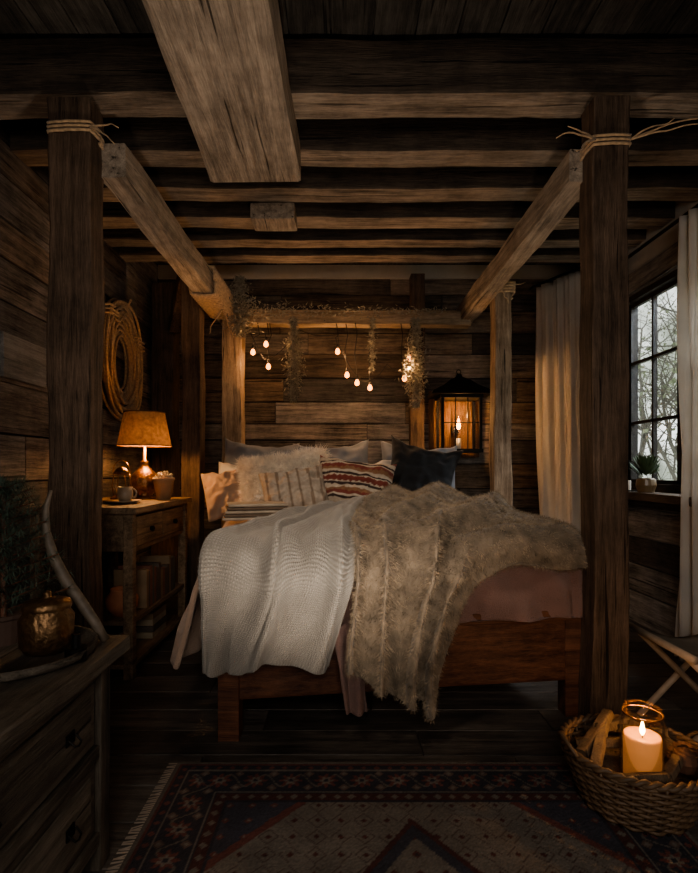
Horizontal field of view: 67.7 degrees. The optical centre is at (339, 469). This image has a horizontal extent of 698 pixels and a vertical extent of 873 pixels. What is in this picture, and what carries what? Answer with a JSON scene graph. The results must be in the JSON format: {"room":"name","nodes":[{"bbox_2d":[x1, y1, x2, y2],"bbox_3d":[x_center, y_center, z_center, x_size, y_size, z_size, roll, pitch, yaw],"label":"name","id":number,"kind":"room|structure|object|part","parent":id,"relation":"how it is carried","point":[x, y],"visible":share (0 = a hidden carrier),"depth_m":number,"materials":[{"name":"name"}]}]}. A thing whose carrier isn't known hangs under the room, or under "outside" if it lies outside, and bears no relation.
{"room":"cabin bedroom","nodes":[
{"label":"cabin bedroom","id":0,"kind":"room"},
{"bbox_2d":[0,118,156,607],"bbox_3d":[-1.846,-0.460,1.850,0.208,3.220,6.500,0,0,0],"label":"wall","id":1,"kind":"structure","parent":0,"point":[24,197],"depth_m":2.98,"materials":[{"name":"brown wood"}]},
{"bbox_2d":[0,331,45,387],"bbox_3d":[-1.735,-0.595,2.855,0.030,0.230,0.390,0,0,0],"label":"plank","id":2,"kind":"object","parent":1,"relation":"attached to","point":[21,360],"visible":1,"depth_m":2.82,"materials":[{"name":"brown wood"}]},
{"bbox_2d":[103,298,144,421],"bbox_3d":[-1.684,-0.856,4.058,0.121,0.954,0.766,0,0,0],"label":"rope coil","id":3,"kind":"object","parent":1,"relation":"attached to","point":[133,342],"visible":0.94,"depth_m":4.05,"materials":[{"name":"fabric"}]},
{"bbox_2d":[0,0,697,264],"bbox_3d":[0.255,-2.045,1.850,4.210,0.150,6.500,0,0,0],"label":"ceiling","id":4,"kind":"structure","parent":0,"point":[74,19],"depth_m":2.27,"materials":[{"name":"brown wood"}]},
{"bbox_2d":[140,0,300,182],"bbox_3d":[-0.438,-1.602,1.635,0.473,0.203,2.172,0,0,0],"label":"timber beam","id":5,"kind":"structure","parent":4,"relation":"attached to","point":[226,63],"depth_m":2.03,"materials":[{"name":"brown wood"}]},
{"bbox_2d":[250,203,296,231],"bbox_3d":[-0.431,-1.647,3.400,0.280,0.102,0.180,0,0,0],"label":"block","id":6,"kind":"object","parent":4,"relation":"attached to","point":[264,217],"visible":1,"depth_m":3.31,"materials":[{"name":"brown wood"}]},
{"bbox_2d":[0,36,697,119],"bbox_3d":[0.255,-1.825,2.428,4.010,0.267,0.198,0,0,0],"label":"ceiling beam","id":7,"kind":"structure","parent":4,"relation":"attached to","point":[501,78],"depth_m":2.34,"materials":[{"name":"brown wood"}]},
{"bbox_2d":[119,246,580,263],"bbox_3d":[0.255,-1.825,4.196,4.010,0.263,0.165,0,0,0],"label":"ceiling beam","id":8,"kind":"structure","parent":4,"relation":"attached to","point":[361,254],"depth_m":4.13,"materials":[{"name":"brown wood"}]},
{"bbox_2d":[9,116,697,168],"bbox_3d":[0.255,-1.825,2.840,4.010,0.267,0.175,0,0,0],"label":"ceiling beam","id":9,"kind":"structure","parent":4,"relation":"attached to","point":[356,141],"depth_m":2.76,"materials":[{"name":"brown wood"}]},
{"bbox_2d":[103,228,645,248],"bbox_3d":[0.255,-1.825,3.910,4.010,0.266,0.159,0,0,0],"label":"ceiling beam","id":10,"kind":"structure","parent":4,"relation":"attached to","point":[367,237],"depth_m":3.84,"materials":[{"name":"brown wood"}]},
{"bbox_2d":[103,200,674,229],"bbox_3d":[0.255,-1.825,3.586,4.010,0.267,0.188,0,0,0],"label":"ceiling beam","id":11,"kind":"structure","parent":4,"relation":"attached to","point":[191,215],"depth_m":3.50,"materials":[{"name":"brown wood"}]},
{"bbox_2d":[103,166,697,201],"bbox_3d":[0.255,-1.826,3.215,4.010,0.266,0.188,0,0,0],"label":"ceiling beam","id":12,"kind":"structure","parent":4,"relation":"attached to","point":[404,183],"depth_m":3.13,"materials":[{"name":"brown wood"}]},
{"bbox_2d":[335,623,367,716],"bbox_3d":[0.040,0.840,2.188,0.155,0.379,0.067,0,0,0],"label":"blanket","id":13,"kind":"object","parent":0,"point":[354,697],"depth_m":2.17,"materials":[{"name":"fabric"}]},
{"bbox_2d":[157,264,574,537],"bbox_3d":[0.255,-0.460,5.096,4.210,3.220,0.207,0,0,0],"label":"wall","id":14,"kind":"structure","parent":0,"point":[331,410],"depth_m":5.00,"materials":[{"name":"brown wood"}]},
{"bbox_2d":[409,274,424,448],"bbox_3d":[0.730,-0.345,4.929,0.139,2.990,0.132,0,0,0],"label":"wall post","id":15,"kind":"object","parent":14,"relation":"attached to","point":[416,281],"depth_m":4.87,"materials":[{"name":"brown wood"}]},
{"bbox_2d":[81,593,697,872],"bbox_3d":[0.255,1.210,1.850,4.210,0.120,6.500,0,0,0],"label":"floor","id":16,"kind":"structure","parent":0,"point":[162,716],"depth_m":2.35,"materials":[{"name":"brown wood"}]},
{"bbox_2d":[0,634,129,872],"bbox_3d":[-1.007,0.827,0.860,0.730,0.646,1.480,0,0,0],"label":"dresser","id":17,"kind":"object","parent":16,"relation":"on","point":[55,725],"visible":0.98,"depth_m":1.27,"materials":[{"name":"brown wood"}]},
{"bbox_2d":[0,625,98,682],"bbox_3d":[-0.875,0.490,1.400,0.410,0.028,0.410,0,0,0],"label":"round wooden tray","id":18,"kind":"object","parent":17,"relation":"on","point":[14,665],"visible":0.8,"depth_m":1.34,"materials":[{"name":"brown wood"}]},
{"bbox_2d":[0,468,75,646],"bbox_3d":[-0.970,0.248,1.494,0.408,0.512,0.420,0,0,-29],"label":"pine","id":19,"kind":"object","parent":18,"relation":"on","point":[9,617],"visible":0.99,"depth_m":1.48,"materials":[{"name":"plant"}]},
{"bbox_2d":[17,590,74,656],"bbox_3d":[-0.800,0.410,1.420,0.138,0.162,0.139,0,0,0],"label":"jar","id":20,"kind":"object","parent":18,"relation":"on","point":[46,623],"visible":0.95,"depth_m":1.37,"materials":[{"name":"brown metal"}]},
{"bbox_2d":[41,490,108,642],"bbox_3d":[-0.778,0.283,1.530,0.197,0.449,0.034,0,0,0],"label":"antler mount","id":21,"kind":"object","parent":18,"relation":"on","point":[80,601],"visible":0.94,"depth_m":1.52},
{"bbox_2d":[21,497,191,679],"bbox_3d":[-1.415,0.675,3.350,0.623,0.950,1.080,0,0,0],"label":"nightstand","id":22,"kind":"object","parent":16,"relation":"on","point":[129,528],"visible":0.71,"depth_m":2.95,"materials":[{"name":"brown wood"}]},
{"bbox_2d":[110,460,131,499],"bbox_3d":[-1.420,0.068,3.380,0.136,0.267,0.136,0,0,0],"label":"lantern","id":23,"kind":"object","parent":22,"relation":"on","point":[121,470],"visible":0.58,"depth_m":3.35,"materials":[{"name":"gold metal"}]},
{"bbox_2d":[105,585,138,616],"bbox_3d":[-1.250,0.752,2.980,0.180,0.155,0.180,0,0,0],"label":"copper pot","id":24,"kind":"object","parent":22,"relation":"on","point":[114,599],"visible":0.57,"depth_m":2.91,"materials":[{"name":"metal"}]},
{"bbox_2d":[104,486,141,503],"bbox_3d":[-1.330,0.152,3.180,0.224,0.100,0.223,0,0,0],"label":"cup","id":25,"kind":"object","parent":22,"relation":"on","point":[124,494],"visible":1,"depth_m":3.13,"materials":[{"name":"white ceramic"}]},
{"bbox_2d":[113,555,174,638],"bbox_3d":[-1.280,0.826,3.386,0.240,0.487,0.533,0,0,0],"label":"books","id":26,"kind":"object","parent":22,"relation":"on","point":[155,573],"visible":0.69,"depth_m":3.30,"materials":[{"name":"brown paper"}]},
{"bbox_2d":[116,410,171,499],"bbox_3d":[-1.360,-0.100,3.620,0.370,0.604,0.370,0,0,0],"label":"table lamp","id":27,"kind":"object","parent":22,"relation":"on","point":[139,428],"visible":0.94,"depth_m":3.52,"materials":[{"name":"gold metal"}]},
{"bbox_3d":[-1.360,-0.283,3.620,0.360,0.230,0.360,0,0,0],"label":"lamp shade","id":28,"kind":"part","parent":27,"relation":"part of","materials":[{"name":"fabric"}]},
{"bbox_2d":[152,471,174,499],"bbox_3d":[-1.200,0.103,3.540,0.148,0.198,0.148,0,0,0],"label":"pot","id":29,"kind":"object","parent":22,"relation":"on","point":[163,482],"visible":1,"depth_m":3.50,"materials":[{"name":"ceramic"}]},
{"bbox_2d":[151,282,179,595],"bbox_3d":[-1.619,-0.280,4.840,0.211,2.860,0.214,0,0,0],"label":"wall post","id":30,"kind":"object","parent":16,"relation":"on","point":[165,344],"visible":0.55,"depth_m":4.74,"materials":[{"name":"brown wood"}]},
{"bbox_2d":[181,278,204,605],"bbox_3d":[-1.190,-0.270,4.220,0.167,2.840,0.166,0,0,0],"label":"wall post","id":31,"kind":"object","parent":16,"relation":"on","point":[192,314],"visible":0.63,"depth_m":4.15,"materials":[{"name":"brown wood"}]},
{"bbox_2d":[168,274,181,332],"bbox_3d":[-1.386,-1.468,4.520,0.106,0.473,0.492,0,0,-31],"label":"brace","id":32,"kind":"object","parent":31,"relation":"attached to","point":[174,324],"visible":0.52,"depth_m":4.55,"materials":[{"name":"brown wood"}]},
{"bbox_2d":[46,95,697,741],"bbox_3d":[0.137,-0.250,3.384,2.888,2.800,2.488,0,0,0],"label":"canopy bed","id":33,"kind":"object","parent":16,"relation":"on","point":[526,624],"visible":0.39,"depth_m":2.31,"materials":[{"name":"brown wood"}]},
{"bbox_3d":[-1.194,-0.250,2.360,0.204,2.800,0.146,0,0,0],"label":"canopy post","id":34,"kind":"part","parent":33,"relation":"part of","materials":[{"name":"brown wood"}]},
{"bbox_3d":[-1.018,-1.394,3.510,0.153,0.242,2.228,0,0,2],"label":"canopy rail","id":35,"kind":"part","parent":33,"relation":"part of","materials":[{"name":"brown wood"}]},
{"bbox_2d":[170,520,248,669],"bbox_3d":[-0.179,0.545,3.193,1.420,0.710,1.602,0,0,-8],"label":"quilt","id":36,"kind":"object","parent":33,"relation":"on","point":[187,642],"visible":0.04,"depth_m":2.38,"materials":[{"name":"pink fabric"}]},
{"bbox_2d":[200,470,240,521],"bbox_3d":[-0.830,0.170,3.879,0.342,0.417,0.342,0,0,-32],"label":"throw pillow","id":37,"kind":"object","parent":36,"relation":"on","point":[219,489],"visible":0.61,"depth_m":3.78,"materials":[{"name":"fabric"}]},
{"bbox_2d":[222,501,288,520],"bbox_3d":[-0.520,0.251,3.220,0.411,0.098,0.279,0,0,-13],"label":"folded blanket","id":38,"kind":"object","parent":36,"relation":"on","point":[234,511],"visible":0.7,"depth_m":3.09,"materials":[{"name":"fabric"}]},
{"bbox_2d":[233,444,332,501],"bbox_3d":[-0.402,0.085,3.831,0.776,0.610,0.486,0,0,-16],"label":"throw pillow","id":39,"kind":"object","parent":36,"relation":"on","point":[250,489],"visible":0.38,"depth_m":3.75,"materials":[{"name":"beige fabric"}]},
{"bbox_2d":[197,491,378,677],"bbox_3d":[-0.117,0.482,2.744,0.659,0.710,1.601,0,0,15],"label":"blanket","id":40,"kind":"object","parent":36,"relation":"on","point":[276,588],"visible":0.87,"depth_m":2.11,"materials":[{"name":"beige fabric"}]},
{"bbox_2d":[258,464,328,506],"bbox_3d":[-0.308,0.150,3.574,0.460,0.390,0.336,0,0,-18],"label":"pillow","id":41,"kind":"object","parent":36,"relation":"on","point":[297,486],"visible":0.74,"depth_m":3.49,"materials":[{"name":"beige fabric"}]},
{"bbox_2d":[320,455,396,501],"bbox_3d":[0.098,0.110,3.647,0.591,0.443,0.333,0,0,9],"label":"striped lumbar pillow","id":42,"kind":"object","parent":36,"relation":"on","point":[343,480],"visible":0.62,"depth_m":3.57,"materials":[{"name":"multicoloured fabric"}]},
{"bbox_2d":[219,461,236,473],"bbox_3d":[-0.700,0.150,4.062,0.528,0.448,0.346,0,0,3],"label":"bed pillow","id":43,"kind":"object","parent":33,"relation":"on","point":[223,467],"visible":0.05,"depth_m":4.05,"materials":[{"name":"white fabric"}]},
{"bbox_3d":[-0.928,-0.130,4.516,0.189,2.560,0.181,0,0,0],"label":"canopy post","id":44,"kind":"part","parent":33,"relation":"part of","materials":[{"name":"brown wood"}]},
{"bbox_2d":[217,274,263,339],"bbox_3d":[-0.828,-1.346,4.295,0.396,0.528,0.359,0,0,0],"label":"herb bundle","id":45,"kind":"object","parent":33,"relation":"hanging from","point":[240,284],"visible":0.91,"depth_m":4.28,"materials":[{"name":"plant"}]},
{"bbox_2d":[224,438,299,465],"bbox_3d":[-0.660,0.050,4.236,0.627,0.643,0.393,0,0,6],"label":"bed pillow","id":46,"kind":"object","parent":33,"relation":"on","point":[233,450],"visible":0.17,"depth_m":4.19,"materials":[{"name":"grey fabric"}]},
{"bbox_2d":[278,317,307,403],"bbox_3d":[-0.386,-0.914,4.335,0.249,0.733,0.248,0,0,0],"label":"herb bundle","id":47,"kind":"object","parent":33,"relation":"hanging from","point":[293,323],"visible":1,"depth_m":4.33,"materials":[{"name":"green plant"}]},
{"bbox_2d":[247,323,411,390],"bbox_3d":[-0.092,-0.982,4.430,1.421,0.617,0.062,0,0,0],"label":"string lights","id":48,"kind":"object","parent":33,"relation":"attached to","point":[266,343],"visible":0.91,"depth_m":4.42,"materials":[{"name":"glass"}]},
{"bbox_2d":[293,440,368,462],"bbox_3d":[-0.060,0.060,4.302,0.673,0.634,0.370,0,0,-1],"label":"bed pillow","id":49,"kind":"object","parent":33,"relation":"on","point":[358,452],"visible":0.16,"depth_m":4.25,"materials":[{"name":"grey fabric"}]},
{"bbox_2d":[237,297,447,324],"bbox_3d":[0.016,-1.349,4.402,1.810,0.264,0.209,0,0,0],"label":"garland","id":50,"kind":"object","parent":33,"relation":"attached to","point":[325,307],"visible":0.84,"depth_m":4.39},
{"bbox_3d":[0.085,-1.305,4.503,2.071,0.144,0.151,0,0,0],"label":"canopy rail","id":51,"kind":"part","parent":33,"relation":"part of","materials":[{"name":"brown wood"}]},
{"bbox_2d":[365,318,378,372],"bbox_3d":[0.271,-1.038,4.355,0.110,0.479,0.100,0,0,38],"label":"herb bundle","id":52,"kind":"object","parent":33,"relation":"hanging from","point":[372,356],"visible":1,"depth_m":4.36,"materials":[{"name":"brown plant"}]},
{"bbox_2d":[367,460,390,464],"bbox_3d":[0.200,0.130,4.079,0.607,0.466,0.337,0,0,3],"label":"bed pillow","id":53,"kind":"object","parent":33,"relation":"on","point":[385,462],"visible":0.03,"depth_m":4.07,"materials":[{"name":"white fabric"}]},
{"bbox_3d":[0.152,0.654,3.387,1.810,0.993,2.189,0,0,-8],"label":"bed frame","id":54,"kind":"part","parent":33,"relation":"part of","materials":[{"name":"brown wood"}]},
{"bbox_2d":[398,317,434,409],"bbox_3d":[0.634,-0.885,4.340,0.339,0.772,0.269,0,0,28],"label":"herb bundle","id":55,"kind":"object","parent":33,"relation":"hanging from","point":[416,330],"visible":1,"depth_m":4.33,"materials":[{"name":"plant"}]},
{"bbox_2d":[381,441,456,488],"bbox_3d":[0.660,0.061,4.354,0.687,0.623,0.332,0,0,-1],"label":"bed pillow","id":56,"kind":"object","parent":33,"relation":"on","point":[386,448],"visible":0.06,"depth_m":4.36,"materials":[{"name":"grey fabric"}]},
{"bbox_2d":[391,435,463,491],"bbox_3d":[0.620,0.030,3.980,0.508,0.617,0.478,0,0,36],"label":"throw pillow","id":57,"kind":"object","parent":33,"relation":"on","point":[416,467],"visible":0.66,"depth_m":3.87,"materials":[{"name":"fabric"}]},
{"bbox_2d":[343,480,587,723],"bbox_3d":[0.621,0.561,2.795,1.213,1.013,1.486,0,0,0],"label":"throw blanket","id":58,"kind":"object","parent":33,"relation":"on","point":[420,554],"visible":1,"depth_m":2.21,"materials":[{"name":"beige fur"}]},
{"bbox_3d":[1.220,-0.210,3.952,0.150,2.720,0.168,0,0,0],"label":"canopy post","id":59,"kind":"part","parent":33,"relation":"part of","materials":[{"name":"brown wood"}]},
{"bbox_3d":[1.105,-1.384,3.500,0.133,0.204,2.204,0,0,-1],"label":"canopy rail","id":60,"kind":"part","parent":33,"relation":"part of","materials":[{"name":"brown wood"}]},
{"bbox_3d":[1.196,-0.250,2.360,0.179,2.800,0.143,0,0,0],"label":"canopy post","id":61,"kind":"part","parent":33,"relation":"part of","materials":[{"name":"brown wood"}]},
{"bbox_2d":[105,762,697,872],"bbox_3d":[0.215,1.143,1.087,1.769,0.012,1.895,0,0,0],"label":"rug","id":62,"kind":"object","parent":16,"relation":"on","point":[208,817],"visible":0.87,"depth_m":1.68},
{"bbox_2d":[557,708,697,836],"bbox_3d":[1.000,1.000,1.770,0.474,0.267,0.474,0,0,-41],"label":"wicker basket","id":63,"kind":"object","parent":62,"relation":"on","point":[595,759],"visible":0.91,"depth_m":1.68,"materials":[{"name":"brown wicker"}]},
{"bbox_2d":[621,704,664,813],"bbox_3d":[1.000,0.956,1.720,0.138,0.342,0.138,0,0,0],"label":"jar candle","id":64,"kind":"object","parent":63,"relation":"in","point":[642,746],"visible":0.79,"depth_m":1.69,"materials":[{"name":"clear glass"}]},
{"bbox_2d":[628,622,697,741],"bbox_3d":[1.560,0.927,2.220,0.432,0.425,0.460,0,0,0],"label":"folding stool","id":65,"kind":"object","parent":16,"relation":"on","point":[686,647],"visible":0.94,"depth_m":2.36,"materials":[{"name":"brown wood"}]},
{"bbox_3d":[1.560,0.748,2.210,0.404,0.056,0.380,0,0,0],"label":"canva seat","id":66,"kind":"part","parent":65,"relation":"part of","materials":[{"name":"brown fabric"}]},
{"bbox_2d":[425,370,490,456],"bbox_3d":[1.090,-0.522,4.795,0.560,0.803,0.410,0,0,0],"label":"lantern","id":67,"kind":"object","parent":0,"point":[455,407],"depth_m":4.90,"materials":[{"name":"black metal"}]},
{"bbox_3d":[1.090,-0.542,4.795,0.560,0.763,0.410,0,0,0],"label":"frame","id":68,"kind":"part","parent":67,"relation":"part of","materials":[{"name":"black metal"}]},
{"bbox_3d":[1.090,-0.425,4.780,0.040,0.110,0.039,0,0,0],"label":"bulb","id":69,"kind":"part","parent":67,"relation":"part of","materials":[{"name":"white glass"}]},
{"bbox_2d":[575,201,697,636],"bbox_3d":[2.267,-0.460,1.900,0.165,3.220,6.400,0,0,0],"label":"wall","id":70,"kind":"structure","parent":0,"point":[654,528],"depth_m":3.68,"materials":[{"name":"brown wood planks"}]},
{"bbox_2d":[529,266,580,290],"bbox_3d":[1.995,-1.730,4.602,0.117,0.019,0.872,0,0,-31],"label":"curtain rod","id":71,"kind":"object","parent":70,"relation":"attached to","point":[579,267],"visible":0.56,"depth_m":4.66,"materials":[{"name":"black metal"}]},
{"bbox_2d":[535,271,581,533],"bbox_3d":[2.001,-0.290,4.559,0.119,2.840,0.726,0,0,-26],"label":"curtain","id":72,"kind":"object","parent":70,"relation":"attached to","point":[559,302],"visible":0.45,"depth_m":4.62,"materials":[{"name":"fabric"}]},
{"bbox_2d":[629,267,681,493],"bbox_3d":[2.290,-0.615,3.485,0.120,1.550,1.430,0,0,0],"label":"window","id":73,"kind":"structure","parent":70,"relation":"in","point":[668,281],"depth_m":3.79,"materials":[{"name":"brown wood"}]},
{"bbox_2d":[629,492,691,505],"bbox_3d":[2.190,0.185,3.490,0.286,0.061,1.580,0,0,0],"label":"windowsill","id":74,"kind":"structure","parent":70,"relation":"attached to","point":[667,498],"depth_m":3.36,"materials":[{"name":"brown wood"}]},
{"bbox_2d":[629,462,637,491],"bbox_3d":[2.110,0.040,3.820,0.110,0.233,0.110,0,0,0],"label":"lantern","id":75,"kind":"object","parent":74,"relation":"on","point":[630,490],"visible":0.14,"depth_m":3.79,"materials":[{"name":"black metal"}]},
{"bbox_2d":[630,454,662,492],"bbox_3d":[2.132,0.021,3.639,0.234,0.269,0.247,0,0,-28],"label":"potted plant","id":76,"kind":"object","parent":74,"relation":"on","point":[647,464],"visible":1,"depth_m":3.58,"materials":[{"name":"green plant"}]},
{"bbox_2d":[629,204,697,257],"bbox_3d":[2.169,-1.550,3.275,0.162,0.023,2.150,0,0,0],"label":"curtain rod","id":77,"kind":"object","parent":70,"relation":"attached to","point":[676,221],"visible":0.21,"depth_m":3.42,"materials":[{"name":"black metal"}]},
{"bbox_2d":[674,208,697,661],"bbox_3d":[2.058,-0.190,2.790,0.171,2.640,0.740,0,0,0],"label":"curtain","id":78,"kind":"object","parent":77,"relation":"hanging from","point":[686,624],"visible":0.95,"depth_m":3.06,"materials":[{"name":"fabric"}]},
{"label":"outside","id":79,"kind":"structure","parent":0,"visible":0},
{"bbox_3d":[16.300,1.700,10.000,27.400,0.100,40.000,0,0,0],"label":"ground","id":80,"kind":"structure","parent":79,"visible":0},
{"bbox_2d":[638,286,676,479],"bbox_3d":[6.104,-1.241,10.474,4.042,5.809,7.124,0,0,7],"label":"trees","id":81,"kind":"object","parent":80,"relation":"on","point":[645,428],"visible":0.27,"depth_m":8.59,"materials":[{"name":"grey plant"}]}
]}

